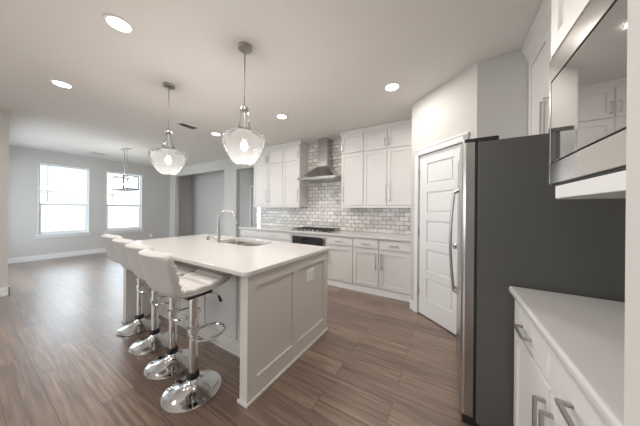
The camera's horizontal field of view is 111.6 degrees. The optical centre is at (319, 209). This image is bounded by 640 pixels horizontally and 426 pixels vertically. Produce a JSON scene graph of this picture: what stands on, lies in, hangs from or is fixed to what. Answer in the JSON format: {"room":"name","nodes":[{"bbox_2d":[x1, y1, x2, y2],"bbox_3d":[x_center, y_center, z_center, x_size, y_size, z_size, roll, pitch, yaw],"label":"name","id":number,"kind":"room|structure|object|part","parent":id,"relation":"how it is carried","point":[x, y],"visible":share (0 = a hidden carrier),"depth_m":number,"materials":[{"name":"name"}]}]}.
{"room":"kitchen","nodes":[
{"label":"kitchen","id":0,"kind":"room"},
{"bbox_2d":[0,109,8,287],"bbox_3d":[-6.400,-0.111,3.423,3.100,2.770,1.500,1,0,31],"label":"wall","id":1,"kind":"structure","parent":0,"point":[4,114],"depth_m":3.24,"materials":[{"name":"grey paint"}]},
{"bbox_2d":[0,285,9,296],"bbox_3d":[-5.126,1.220,2.663,0.146,0.130,1.516,1,0,31],"label":"baseboard","id":2,"kind":"structure","parent":1,"relation":"attached to","point":[4,291],"depth_m":3.24,"materials":[{"name":"white paint"}]},
{"bbox_2d":[8,145,191,257],"bbox_3d":[-6.382,-0.111,6.617,0.150,2.770,6.000,1,0,31],"label":"wall","id":3,"kind":"structure","parent":0,"point":[23,161],"depth_m":6.19,"materials":[{"name":"grey paint"}]},
{"bbox_2d":[8,248,105,263],"bbox_3d":[-6.220,1.211,6.746,0.016,0.130,4.400,1,0,31],"label":"baseboard","id":4,"kind":"structure","parent":3,"relation":"attached to","point":[101,250],"depth_m":5.62,"materials":[{"name":"white paint"}]},
{"bbox_2d":[34,163,91,238],"bbox_3d":[-6.825,-0.217,5.816,0.190,1.885,1.000,1,0,31],"label":"window","id":5,"kind":"structure","parent":3,"relation":"in","point":[66,233],"depth_m":5.79,"materials":[{"name":"white plastic"}]},
{"bbox_3d":[-6.803,0.681,5.798,0.120,0.089,1.000,1,0,31],"label":"sill","id":6,"kind":"part","parent":5,"relation":"part of","materials":[{"name":"white paint"}]},
{"bbox_3d":[-6.876,0.217,5.845,0.040,0.755,0.820,1,0,31],"label":"sash","id":7,"kind":"part","parent":5,"relation":"part of","materials":[{"name":"glass"}]},
{"bbox_2d":[104,171,143,233],"bbox_3d":[-6.187,-0.211,6.883,0.190,1.885,0.985,1,0,31],"label":"window","id":8,"kind":"structure","parent":3,"relation":"in","point":[139,228],"depth_m":6.95,"materials":[{"name":"white plastic"}]},
{"bbox_3d":[-6.238,0.223,6.911,0.040,0.755,0.805,1,0,31],"label":"sash","id":9,"kind":"part","parent":8,"relation":"part of","materials":[{"name":"white plastic"}]},
{"bbox_3d":[-6.165,0.687,6.865,0.120,0.089,0.985,1,0,31],"label":"sill","id":10,"kind":"part","parent":8,"relation":"part of","materials":[{"name":"white paint"}]},
{"bbox_2d":[169,154,261,236],"bbox_3d":[-1.218,-0.066,5.461,9.900,2.770,0.120,1,0,31],"label":"wall","id":11,"kind":"structure","parent":0,"point":[231,170],"depth_m":6.29,"materials":[{"name":"grey paint"}]},
{"bbox_2d":[252,147,267,207],"bbox_3d":[-1.344,-0.747,5.257,0.496,1.401,0.366,1,0,31],"label":"upper cabinet","id":12,"kind":"object","parent":11,"relation":"attached to","point":[261,165],"visible":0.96,"depth_m":5.12,"materials":[{"name":"white paint"}]},
{"bbox_3d":[-1.333,-1.415,5.265,0.496,0.066,0.346,1,0,31],"label":"crown moulding","id":13,"kind":"part","parent":12,"relation":"part of","materials":[{"name":"white paint"}]},
{"bbox_3d":[-1.400,-0.560,5.130,0.450,0.935,0.020,1,0,31],"label":"door","id":14,"kind":"part","parent":12,"relation":"part of","materials":[{"name":"white paint"}]},
{"bbox_3d":[-1.395,-1.212,5.130,0.450,0.330,0.020,1,0,31],"label":"door","id":15,"kind":"part","parent":12,"relation":"part of","materials":[{"name":"white paint"}]},
{"bbox_2d":[267,144,282,207],"bbox_3d":[-0.938,-0.744,5.014,0.450,1.401,0.366,1,0,31],"label":"upper cabinet","id":16,"kind":"object","parent":11,"relation":"attached to","point":[275,152],"visible":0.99,"depth_m":4.89,"materials":[{"name":"white paint"}]},
{"bbox_3d":[-1.009,-0.061,4.905,0.450,0.035,0.040,1,0,31],"label":"light rail","id":17,"kind":"part","parent":16,"relation":"part of","materials":[{"name":"white paint"}]},
{"bbox_3d":[-1.001,-1.412,4.898,0.450,0.066,0.056,1,0,31],"label":"crown moulding","id":18,"kind":"part","parent":16,"relation":"part of","materials":[{"name":"white paint"}]},
{"bbox_3d":[-1.004,-1.209,4.896,0.440,0.330,0.020,1,0,31],"label":"door","id":19,"kind":"part","parent":16,"relation":"part of","materials":[{"name":"white paint"}]},
{"bbox_3d":[-1.010,-0.556,4.896,0.440,0.935,0.020,1,0,31],"label":"door","id":20,"kind":"part","parent":16,"relation":"part of","materials":[{"name":"white paint"}]},
{"bbox_2d":[282,140,309,207],"bbox_3d":[-0.533,-0.740,4.771,0.494,1.401,0.366,1,0,31],"label":"upper cabinet","id":21,"kind":"object","parent":11,"relation":"attached to","point":[295,153],"visible":1,"depth_m":4.66,"materials":[{"name":"white paint"}]},
{"bbox_3d":[-0.620,-0.058,4.671,0.458,0.035,0.040,1,0,31],"label":"light rail","id":22,"kind":"part","parent":21,"relation":"part of","materials":[{"name":"white paint"}]},
{"bbox_3d":[-0.615,-1.205,4.663,0.448,0.330,0.020,1,0,31],"label":"door","id":23,"kind":"part","parent":21,"relation":"part of","materials":[{"name":"white paint"}]},
{"bbox_3d":[-0.620,-0.553,4.663,0.448,0.935,0.020,1,0,31],"label":"door","id":24,"kind":"part","parent":21,"relation":"part of","materials":[{"name":"white paint"}]},
{"bbox_3d":[-0.522,-1.408,4.780,0.494,0.066,0.346,1,0,31],"label":"crown moulding","id":25,"kind":"part","parent":21,"relation":"part of","materials":[{"name":"white paint"}]},
{"bbox_2d":[297,137,340,182],"bbox_3d":[0.035,-1.006,4.347,0.850,0.855,0.490,1,0,31],"label":"range hood","id":26,"kind":"object","parent":11,"relation":"attached to","point":[324,171],"visible":1,"depth_m":4.33,"materials":[{"name":"silver metal"}]},
{"bbox_2d":[262,139,410,234],"bbox_3d":[0.092,-0.507,4.603,3.664,1.861,0.009,1,0,31],"label":"tile backsplash","id":27,"kind":"structure","parent":11,"relation":"attached to","point":[324,210],"depth_m":4.48,"materials":[{"name":"tile"}]},
{"bbox_2d":[340,128,363,207],"bbox_3d":[0.636,-0.730,4.072,0.471,1.401,0.366,1,0,31],"label":"upper cabinet","id":28,"kind":"object","parent":11,"relation":"attached to","point":[352,141],"visible":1,"depth_m":3.94,"materials":[{"name":"white paint"}]},
{"bbox_3d":[0.580,-0.047,3.953,0.435,0.035,0.040,1,0,31],"label":"light rail","id":29,"kind":"part","parent":28,"relation":"part of","materials":[{"name":"white paint"}]},
{"bbox_3d":[0.647,-1.397,4.080,0.471,0.066,0.346,1,0,31],"label":"crown moulding","id":30,"kind":"part","parent":28,"relation":"part of","materials":[{"name":"white paint"}]},
{"bbox_3d":[0.585,-1.195,3.945,0.425,0.330,0.020,1,0,31],"label":"door","id":31,"kind":"part","parent":28,"relation":"part of","materials":[{"name":"white paint"}]},
{"bbox_3d":[0.580,-0.542,3.945,0.425,0.935,0.020,1,0,31],"label":"door","id":32,"kind":"part","parent":28,"relation":"part of","materials":[{"name":"white paint"}]},
{"bbox_2d":[363,123,387,207],"bbox_3d":[1.014,-0.727,3.845,0.410,1.401,0.366,1,0,31],"label":"upper cabinet","id":33,"kind":"object","parent":11,"relation":"attached to","point":[375,137],"visible":0.99,"depth_m":3.72,"materials":[{"name":"white paint"}]},
{"bbox_3d":[0.943,-0.044,3.736,0.410,0.035,0.040,1,0,31],"label":"light rail","id":34,"kind":"part","parent":33,"relation":"part of","materials":[{"name":"white paint"}]},
{"bbox_3d":[0.942,-0.539,3.728,0.400,0.935,0.020,1,0,31],"label":"door","id":35,"kind":"part","parent":33,"relation":"part of","materials":[{"name":"white paint"}]},
{"bbox_3d":[0.948,-1.192,3.728,0.400,0.330,0.020,1,0,31],"label":"door","id":36,"kind":"part","parent":33,"relation":"part of","materials":[{"name":"white paint"}]},
{"bbox_3d":[0.951,-1.395,3.729,0.410,0.066,0.056,1,0,31],"label":"crown moulding","id":37,"kind":"part","parent":33,"relation":"part of","materials":[{"name":"white paint"}]},
{"bbox_2d":[387,119,411,207],"bbox_3d":[1.382,-0.724,3.625,0.448,1.401,0.366,1,0,31],"label":"upper cabinet","id":38,"kind":"object","parent":11,"relation":"attached to","point":[399,150],"visible":0.74,"depth_m":3.52,"materials":[{"name":"white paint"}]},
{"bbox_3d":[1.311,-0.041,3.516,0.448,0.035,0.040,1,0,31],"label":"light rail","id":39,"kind":"part","parent":38,"relation":"part of","materials":[{"name":"white paint"}]},
{"bbox_3d":[1.310,-0.536,3.507,0.438,0.935,0.020,1,0,31],"label":"door","id":40,"kind":"part","parent":38,"relation":"part of","materials":[{"name":"white paint"}]},
{"bbox_3d":[1.319,-1.391,3.509,0.448,0.066,0.056,1,0,31],"label":"crown moulding","id":41,"kind":"part","parent":38,"relation":"part of","materials":[{"name":"white paint"}]},
{"bbox_3d":[1.316,-1.189,3.507,0.438,0.330,0.020,1,0,31],"label":"door","id":42,"kind":"part","parent":38,"relation":"part of","materials":[{"name":"white paint"}]},
{"bbox_2d":[192,168,253,236],"bbox_3d":[-2.875,-0.080,6.977,5.500,2.770,0.780,1,0,31],"label":"wall","id":43,"kind":"structure","parent":0,"point":[207,188],"depth_m":7.94,"materials":[{"name":"grey paint"}]},
{"bbox_2d":[249,185,260,225],"bbox_3d":[-1.984,0.273,6.815,0.540,2.080,0.100,1,0,31],"label":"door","id":44,"kind":"structure","parent":43,"relation":"in","point":[253,210],"depth_m":6.88,"materials":[{"name":"white paint"}]},
{"bbox_2d":[0,252,472,425],"bbox_3d":[-3.016,1.364,2.672,10.100,0.120,10.500,1,0,31],"label":"floor","id":45,"kind":"structure","parent":0,"point":[379,361],"depth_m":1.83,"materials":[{"name":"brown wood"}]},
{"bbox_2d":[101,234,160,336],"bbox_3d":[-2.032,0.784,2.399,0.462,1.056,0.542,1,0,29],"label":"bar stool","id":46,"kind":"object","parent":45,"relation":"on","point":[140,325],"visible":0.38,"depth_m":2.35,"materials":[{"name":"silver metal"}]},
{"bbox_3d":[-2.050,0.416,2.410,0.404,0.326,0.531,0,0,29],"label":"seat","id":47,"kind":"part","parent":46,"relation":"part of","materials":[{"name":"grey leather"}]},
{"bbox_2d":[112,237,177,355],"bbox_3d":[-1.643,0.787,2.108,0.462,1.056,0.542,1,0,32],"label":"bar stool","id":48,"kind":"object","parent":45,"relation":"on","point":[156,341],"visible":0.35,"depth_m":2.06,"materials":[{"name":"silver metal"}]},
{"bbox_3d":[-1.661,0.420,2.120,0.404,0.326,0.531,1,0,32],"label":"seat","id":49,"kind":"part","parent":48,"relation":"part of","materials":[{"name":"grey leather"}]},
{"bbox_2d":[125,242,201,379],"bbox_3d":[-1.278,0.791,1.831,0.462,1.056,0.542,1,0,31],"label":"bar stool","id":50,"kind":"object","parent":45,"relation":"on","point":[174,362],"visible":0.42,"depth_m":1.80,"materials":[{"name":"silver metal"}]},
{"bbox_3d":[-1.296,0.423,1.843,0.404,0.326,0.531,1,0,31],"label":"seat","id":51,"kind":"part","parent":50,"relation":"part of","materials":[{"name":"grey leather"}]},
{"bbox_2d":[138,249,231,413],"bbox_3d":[-0.945,0.794,1.560,0.462,1.056,0.542,1,0,31],"label":"bar stool","id":52,"kind":"object","parent":45,"relation":"on","point":[191,391],"visible":0.98,"depth_m":1.51,"materials":[{"name":"silver metal"}]},
{"bbox_3d":[-0.963,0.426,1.571,0.404,0.326,0.531,1,0,31],"label":"seat","id":53,"kind":"part","parent":52,"relation":"part of","materials":[{"name":"grey leather"}]},
{"bbox_3d":[-0.924,0.597,1.591,0.180,0.040,0.180,1,0,31],"label":"seat plate","id":54,"kind":"part","parent":52,"relation":"part of","materials":[{"name":"black plastic"}]},
{"bbox_2d":[121,251,328,408],"bbox_3d":[-1.103,0.883,2.487,2.139,0.874,1.158,1,0,31],"label":"kitchen island","id":55,"kind":"object","parent":45,"relation":"on","point":[271,318],"visible":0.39,"depth_m":1.91,"materials":[{"name":"grey paint"}]},
{"bbox_3d":[-2.003,0.876,3.012,0.032,0.874,1.110,1,0,31],"label":"panel","id":56,"kind":"part","parent":55,"relation":"part of","materials":[{"name":"grey paint"}]},
{"bbox_3d":[-1.228,0.882,2.280,1.963,0.874,0.030,1,0,31],"label":"seating panel","id":57,"kind":"part","parent":55,"relation":"part of","materials":[{"name":"grey paint"}]},
{"bbox_3d":[-1.113,1.305,2.477,2.139,0.030,1.134,1,0,31],"label":"shoe moulding","id":58,"kind":"part","parent":55,"relation":"part of","materials":[{"name":"white wood"}]},
{"bbox_2d":[135,234,328,276],"bbox_3d":[-1.180,0.427,2.528,2.325,0.035,1.180,1,0,31],"label":"island countertop","id":59,"kind":"structure","parent":55,"relation":"on","point":[238,260],"depth_m":2.10,"materials":[{"name":"grey stone"}]},
{"bbox_2d":[209,210,237,242],"bbox_3d":[-1.168,0.207,2.649,0.356,0.405,0.056,1,0,8],"label":"kitchen faucet","id":60,"kind":"object","parent":59,"relation":"on","point":[217,237],"visible":0.99,"depth_m":2.64,"materials":[{"name":"silver metal"}]},
{"bbox_3d":[-1.135,0.118,2.648,0.238,0.225,0.025,0,0,6],"label":"gooseneck spout","id":61,"kind":"part","parent":60,"relation":"part of","materials":[{"name":"silver metal"}]},
{"bbox_2d":[225,241,264,245],"bbox_3d":[-0.968,0.542,2.753,0.746,0.187,0.375,1,0,31],"label":"sink","id":62,"kind":"object","parent":59,"relation":"in","point":[232,242],"visible":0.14,"depth_m":2.96,"materials":[{"name":"silver metal"}]},
{"bbox_3d":[-1.141,0.541,2.857,0.341,0.187,0.375,1,0,31],"label":"bowl","id":63,"kind":"part","parent":62,"relation":"part of","materials":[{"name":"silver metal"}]},
{"bbox_3d":[-0.820,0.543,2.664,0.401,0.187,0.375,1,0,31],"label":"bowl","id":64,"kind":"part","parent":62,"relation":"part of","materials":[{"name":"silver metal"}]},
{"bbox_3d":[-0.216,0.891,1.942,0.032,0.874,1.110,1,0,31],"label":"panel","id":65,"kind":"part","parent":55,"relation":"part of","materials":[{"name":"grey paint"}]},
{"bbox_2d":[307,267,313,281],"bbox_3d":[-0.091,0.634,2.131,0.009,0.116,0.124,1,0,31],"label":"electrical outlet","id":66,"kind":"object","parent":55,"relation":"attached to","point":[310,272],"visible":1,"depth_m":2.12,"materials":[{"name":"white plastic"}]},
{"bbox_2d":[241,229,256,238],"bbox_3d":[-1.471,0.880,5.144,0.505,0.874,0.670,1,0,31],"label":"base cabinet","id":67,"kind":"object","parent":45,"relation":"on","point":[245,233],"visible":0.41,"depth_m":4.88,"materials":[{"name":"white paint"}]},
{"bbox_2d":[239,225,410,241],"bbox_3d":[-0.114,0.436,4.340,3.733,0.035,0.645,1,0,31],"label":"countertop","id":68,"kind":"structure","parent":67,"relation":"on","point":[369,235],"depth_m":3.84,"materials":[{"name":"grey stone"}]},
{"bbox_2d":[292,227,340,232],"bbox_3d":[-0.090,0.397,4.335,0.880,0.044,0.510,1,0,31],"label":"gas cooktop","id":69,"kind":"object","parent":68,"relation":"in","point":[309,229],"visible":1,"depth_m":4.23,"materials":[{"name":"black metal"}]},
{"bbox_2d":[256,230,291,242],"bbox_3d":[-0.839,0.885,4.765,0.970,0.874,0.670,1,0,31],"label":"base cabinet","id":70,"kind":"object","parent":45,"relation":"on","point":[260,234],"visible":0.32,"depth_m":4.48,"materials":[{"name":"white paint"}]},
{"bbox_2d":[291,233,326,246],"bbox_3d":[-0.088,0.892,4.290,0.803,0.874,0.680,1,0,31],"label":"oven","id":71,"kind":"object","parent":45,"relation":"on","point":[299,238],"visible":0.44,"depth_m":4.04,"materials":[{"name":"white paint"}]},
{"bbox_3d":[-0.237,0.885,4.062,0.695,0.505,0.026,1,0,31],"label":"oven door","id":72,"kind":"part","parent":71,"relation":"part of","materials":[{"name":"black glass"}]},
{"bbox_3d":[-0.232,0.571,4.066,0.695,0.115,0.018,1,0,31],"label":"control panel","id":73,"kind":"part","parent":71,"relation":"part of","materials":[{"name":"black glass"}]},
{"bbox_2d":[327,235,352,289],"bbox_3d":[0.481,0.897,3.976,0.495,0.874,0.670,1,0,31],"label":"base cabinet","id":74,"kind":"object","parent":45,"relation":"on","point":[340,253],"visible":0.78,"depth_m":3.71,"materials":[{"name":"white paint"}]},
{"bbox_3d":[0.336,0.544,3.728,0.481,0.147,0.022,1,0,31],"label":"drawer","id":75,"kind":"part","parent":74,"relation":"part of","materials":[{"name":"white paint"}]},
{"bbox_3d":[0.333,0.928,3.729,0.481,0.580,0.020,1,0,31],"label":"door","id":76,"kind":"part","parent":74,"relation":"part of","materials":[{"name":"white paint"}]},
{"bbox_2d":[353,237,378,294],"bbox_3d":[0.877,0.900,3.738,0.430,0.874,0.670,1,0,31],"label":"base cabinet","id":77,"kind":"object","parent":45,"relation":"on","point":[365,251],"visible":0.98,"depth_m":3.48,"materials":[{"name":"white paint"}]},
{"bbox_3d":[0.733,0.548,3.491,0.416,0.147,0.022,1,0,31],"label":"drawer","id":78,"kind":"part","parent":77,"relation":"part of","materials":[{"name":"white paint"}]},
{"bbox_3d":[0.730,0.931,3.492,0.416,0.580,0.020,1,0,31],"label":"door","id":79,"kind":"part","parent":77,"relation":"part of","materials":[{"name":"white paint"}]},
{"bbox_2d":[378,240,410,301],"bbox_3d":[1.264,0.904,3.507,0.470,0.874,0.670,1,0,31],"label":"base cabinet","id":80,"kind":"object","parent":45,"relation":"on","point":[394,256],"visible":0.9,"depth_m":3.25,"materials":[{"name":"white paint"}]},
{"bbox_3d":[1.119,0.551,3.260,0.456,0.147,0.022,1,0,31],"label":"drawer","id":81,"kind":"part","parent":80,"relation":"part of","materials":[{"name":"white paint"}]},
{"bbox_3d":[1.116,0.935,3.261,0.456,0.580,0.020,1,0,31],"label":"door","id":82,"kind":"part","parent":80,"relation":"part of","materials":[{"name":"white paint"}]},
{"bbox_2d":[513,300,553,425],"bbox_3d":[1.208,0.904,0.849,0.666,0.874,0.505,1,0,31],"label":"base cabinet","id":83,"kind":"object","parent":45,"relation":"on","point":[532,353],"visible":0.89,"depth_m":0.99,"materials":[{"name":"white paint"}]},
{"bbox_3d":[0.943,0.573,1.015,0.036,0.012,0.145,1,0,31],"label":"handle","id":84,"kind":"part","parent":83,"relation":"part of","materials":[{"name":"silver metal"}]},
{"bbox_3d":[0.965,0.557,0.996,0.022,0.162,0.493,1,0,31],"label":"drawer","id":85,"kind":"part","parent":83,"relation":"part of","materials":[{"name":"white paint"}]},
{"bbox_3d":[0.828,0.802,0.823,0.036,0.180,0.012,1,0,31],"label":"handle","id":86,"kind":"part","parent":83,"relation":"part of","materials":[{"name":"silver metal"}]},
{"bbox_2d":[449,133,625,425],"bbox_3d":[1.452,0.453,1.564,0.908,1.779,0.910,1,0,31],"label":"refrigerator","id":87,"kind":"object","parent":45,"relation":"on","point":[513,230],"visible":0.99,"depth_m":1.25,"materials":[{"name":"grey metal"}]},
{"bbox_3d":[1.095,0.260,1.773,0.076,0.858,0.021,1,0,31],"label":"handle","id":88,"kind":"part","parent":87,"relation":"part of","materials":[{"name":"silver metal"}]},
{"bbox_3d":[1.280,0.436,1.963,0.072,1.700,0.397,1,0,31],"label":"door","id":89,"kind":"part","parent":87,"relation":"part of","materials":[{"name":"silver metal"}]},
{"bbox_3d":[1.045,0.434,1.571,0.072,1.700,0.497,1,0,31],"label":"door","id":90,"kind":"part","parent":87,"relation":"part of","materials":[{"name":"silver metal"}]},
{"bbox_2d":[538,349,607,425],"bbox_3d":[0.950,0.901,0.418,0.666,0.874,0.500,1,0,31],"label":"base cabinet","id":91,"kind":"object","parent":45,"relation":"on","point":[569,405],"visible":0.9,"depth_m":0.65,"materials":[{"name":"white paint"}]},
{"bbox_3d":[0.792,0.802,0.763,0.036,0.180,0.012,1,0,31],"label":"handle","id":92,"kind":"part","parent":91,"relation":"part of","materials":[{"name":"silver metal"}]},
{"bbox_3d":[0.705,0.939,0.564,0.020,0.575,0.488,1,0,31],"label":"door","id":93,"kind":"part","parent":91,"relation":"part of","materials":[{"name":"white paint"}]},
{"bbox_3d":[0.685,0.571,0.584,0.036,0.012,0.145,1,0,31],"label":"handle","id":94,"kind":"part","parent":91,"relation":"part of","materials":[{"name":"silver metal"}]},
{"bbox_3d":[0.755,0.900,0.093,0.666,0.874,0.256,1,0,31],"label":"base cabinet","id":95,"kind":"object","parent":45,"relation":"on","visible":0},
{"bbox_2d":[509,286,624,425],"bbox_3d":[1.024,0.447,0.523,0.653,0.036,1.266,1,0,31],"label":"countertop","id":96,"kind":"structure","parent":95,"relation":"on","point":[586,334],"depth_m":0.72,"materials":[{"name":"grey stone"}]},
{"bbox_2d":[0,0,542,168],"bbox_3d":[-2.991,-1.541,2.672,10.100,0.150,10.500,1,0,31],"label":"ceiling","id":97,"kind":"structure","parent":0,"point":[326,66],"depth_m":2.18,"materials":[{"name":"white paint"}]},
{"bbox_2d":[49,79,73,88],"bbox_3d":[-3.015,-1.462,2.540,0.194,0.009,0.194,1,0,31],"label":"recessed light","id":98,"kind":"object","parent":97,"relation":"in","point":[59,83],"visible":1,"depth_m":2.54,"materials":[{"name":"white"}]},
{"bbox_2d":[102,13,134,34],"bbox_3d":[-1.575,-1.449,1.704,0.194,0.009,0.194,1,0,31],"label":"recessed light","id":99,"kind":"object","parent":97,"relation":"in","point":[115,22],"visible":1,"depth_m":1.70,"materials":[{"name":"white paint"}]},
{"bbox_2d":[112,148,138,190],"bbox_3d":[-4.755,-0.977,5.321,0.680,1.010,0.300,1,0,31],"label":"chandelier","id":100,"kind":"object","parent":97,"relation":"hanging from","point":[123,149],"visible":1,"depth_m":5.29,"materials":[{"name":"silver metal"}]},
{"bbox_2d":[148,82,186,174],"bbox_3d":[-1.769,-0.931,2.540,0.372,1.048,0.372,1,0,31],"label":"pendant light","id":101,"kind":"object","parent":97,"relation":"hanging from","point":[167,85],"visible":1,"depth_m":2.53,"materials":[{"name":"white"}]},
{"bbox_3d":[-1.771,-0.654,2.540,0.372,0.493,0.372,1,0,31],"label":"lamp shade","id":102,"kind":"part","parent":101,"relation":"part of","materials":[{"name":"clear glass"}]},
{"bbox_3d":[-1.772,-0.587,2.540,0.060,0.107,0.060,1,0,31],"label":"bulb","id":103,"kind":"part","parent":101,"relation":"part of","materials":[{"name":"white glass"}]},
{"bbox_3d":[-1.767,-1.173,2.540,0.009,0.525,0.009,1,0,31],"label":"rod","id":104,"kind":"part","parent":101,"relation":"part of","materials":[{"name":"silver metal"}]},
{"bbox_2d":[176,122,198,129],"bbox_3d":[-2.309,-1.456,3.802,0.180,0.008,0.300,1,0,31],"label":"ceiling vent","id":105,"kind":"object","parent":97,"relation":"in","point":[182,124],"visible":1,"depth_m":3.80,"materials":[{"name":"grey metal"}]},
{"bbox_2d":[210,132,220,135],"bbox_3d":[-2.008,-1.453,4.197,0.194,0.009,0.194,1,0,31],"label":"recessed light","id":106,"kind":"object","parent":97,"relation":"in","point":[212,133],"visible":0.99,"depth_m":4.18,"materials":[{"name":"white plastic"}]},
{"bbox_2d":[221,42,265,165],"bbox_3d":[-0.672,-0.922,1.935,0.372,1.048,0.372,1,0,31],"label":"pendant light","id":107,"kind":"object","parent":97,"relation":"hanging from","point":[243,47],"visible":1,"depth_m":1.92,"materials":[{"name":"clear glass"}]},
{"bbox_3d":[-0.674,-0.644,1.935,0.372,0.493,0.372,1,0,31],"label":"lamp shade","id":108,"kind":"part","parent":107,"relation":"part of","materials":[{"name":"clear glass"}]},
{"bbox_2d":[243,111,245,140],"bbox_3d":[-0.673,-0.743,1.935,0.028,0.265,0.028,1,0,31],"label":"socket","id":109,"kind":"object","parent":107,"relation":"attached to","point":[244,137],"depth_m":1.93,"materials":[{"name":"silver metal"}]},
{"bbox_3d":[-0.675,-0.577,1.935,0.060,0.107,0.060,1,0,31],"label":"bulb","id":110,"kind":"part","parent":107,"relation":"part of","materials":[{"name":"white glass"}]},
{"bbox_3d":[-0.670,-1.163,1.935,0.009,0.525,0.009,1,0,31],"label":"rod","id":111,"kind":"part","parent":107,"relation":"part of","materials":[{"name":"silver metal"}]},
{"bbox_2d":[276,114,287,118],"bbox_3d":[-0.590,-1.441,3.378,0.194,0.009,0.194,1,0,31],"label":"recessed light","id":112,"kind":"object","parent":97,"relation":"in","point":[279,116],"visible":1,"depth_m":3.37,"materials":[{"name":"white plastic"}]},
{"bbox_2d":[383,82,400,91],"bbox_3d":[0.842,-1.428,2.543,0.194,0.009,0.194,1,0,31],"label":"recessed light","id":113,"kind":"object","parent":97,"relation":"in","point":[393,86],"visible":1,"depth_m":2.53,"materials":[{"name":"white plastic"}]},
{"bbox_2d":[410,49,528,312],"bbox_3d":[1.650,-0.041,2.635,0.650,2.770,1.998,1,0,-14],"label":"wall","id":114,"kind":"structure","parent":0,"point":[489,97],"depth_m":2.12,"materials":[{"name":"grey paint"}]},
{"bbox_2d":[410,300,413,310],"bbox_3d":[1.232,1.281,2.913,0.013,0.120,0.082,0,0,-17],"label":"baseboard","id":115,"kind":"structure","parent":114,"relation":"attached to","point":[411,301],"depth_m":2.90,"materials":[{"name":"white paint"}]},
{"bbox_2d":[418,143,462,334],"bbox_3d":[1.364,0.320,2.523,0.103,2.019,0.631,0,0,-17],"label":"door","id":116,"kind":"structure","parent":114,"relation":"in","point":[438,173],"depth_m":2.53,"materials":[{"name":"white paint"}]},
{"bbox_2d":[414,132,469,312],"bbox_3d":[1.358,0.283,2.517,0.024,2.117,0.752,0,0,-17],"label":"trim","id":117,"kind":"structure","parent":114,"relation":"attached to","point":[460,138],"depth_m":2.82,"materials":[{"name":"white paint"}]},
{"bbox_2d":[521,0,552,135],"bbox_3d":[1.589,-0.939,1.210,0.410,0.966,1.440,1,0,31],"label":"upper cabinet","id":118,"kind":"object","parent":114,"relation":"attached to","point":[536,48],"visible":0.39,"depth_m":1.66,"materials":[{"name":"white paint"}]},
{"bbox_3d":[1.455,-1.350,1.291,0.090,0.146,1.438,1,0,31],"label":"crown moulding","id":119,"kind":"part","parent":118,"relation":"part of","materials":[{"name":"white paint"}]},
{"bbox_3d":[1.715,-0.868,1.704,0.020,0.815,0.451,1,0,31],"label":"door","id":120,"kind":"part","parent":118,"relation":"part of","materials":[{"name":"white paint"}]},
{"bbox_3d":[1.590,-0.636,1.552,0.036,0.270,0.011,1,0,31],"label":"handle","id":121,"kind":"part","parent":118,"relation":"part of","materials":[{"name":"silver metal"}]},
{"bbox_3d":[1.555,-0.636,1.494,0.036,0.270,0.011,1,0,31],"label":"handle","id":122,"kind":"part","parent":118,"relation":"part of","materials":[{"name":"silver metal"}]},
{"bbox_3d":[1.472,-0.870,1.299,0.020,0.815,0.483,1,0,31],"label":"door","id":123,"kind":"part","parent":118,"relation":"part of","materials":[{"name":"white paint"}]},
{"bbox_2d":[624,0,639,425],"bbox_3d":[0.607,-0.050,-0.047,0.790,2.770,0.142,1,0,31],"label":"wall","id":124,"kind":"structure","parent":0,"point":[632,237],"depth_m":0.21,"materials":[{"name":"grey paint"}]},
{"bbox_3d":[0.747,-0.048,-0.738,0.160,2.770,8.500,1,0,31],"label":"wall","id":125,"kind":"structure","parent":0,"visible":0},
{"bbox_2d":[551,0,625,198],"bbox_3d":[0.908,-0.733,0.319,0.660,1.391,0.786,1,0,31],"label":"upper cabinet","id":126,"kind":"object","parent":125,"relation":"attached to","point":[565,14],"visible":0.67,"depth_m":0.65,"materials":[{"name":"white paint"}]},
{"bbox_3d":[0.763,-0.911,0.628,0.020,0.705,0.397,1,0,31],"label":"door","id":127,"kind":"part","parent":126,"relation":"part of","materials":[{"name":"white paint"}]},
{"bbox_2d":[548,0,627,186],"bbox_3d":[0.894,-0.313,0.328,0.568,0.462,0.786,1,0,31],"label":"microwave","id":128,"kind":"object","parent":126,"relation":"in","point":[588,72],"visible":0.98,"depth_m":0.57,"materials":[{"name":"silver metal"}]},
{"bbox_2d":[555,170,625,198],"bbox_3d":[0.905,-0.059,0.292,0.627,0.043,0.706,1,0,31],"label":"shelf","id":129,"kind":"object","parent":126,"relation":"attached to","point":[613,185],"depth_m":0.56,"materials":[{"name":"white paint"}]},
{"label":"outside","id":130,"kind":"structure","parent":0,"visible":0},
{"bbox_3d":[-29.617,1.472,17.717,51.000,0.200,60.000,1,0,31],"label":"ground","id":131,"kind":"structure","parent":130,"visible":0},
{"bbox_2d":[40,165,138,231],"bbox_3d":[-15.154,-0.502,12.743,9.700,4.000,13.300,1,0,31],"label":"window panes","id":132,"kind":"structure","parent":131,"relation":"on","point":[65,185],"depth_m":10.17,"materials":[{"name":"glass"}]}
]}

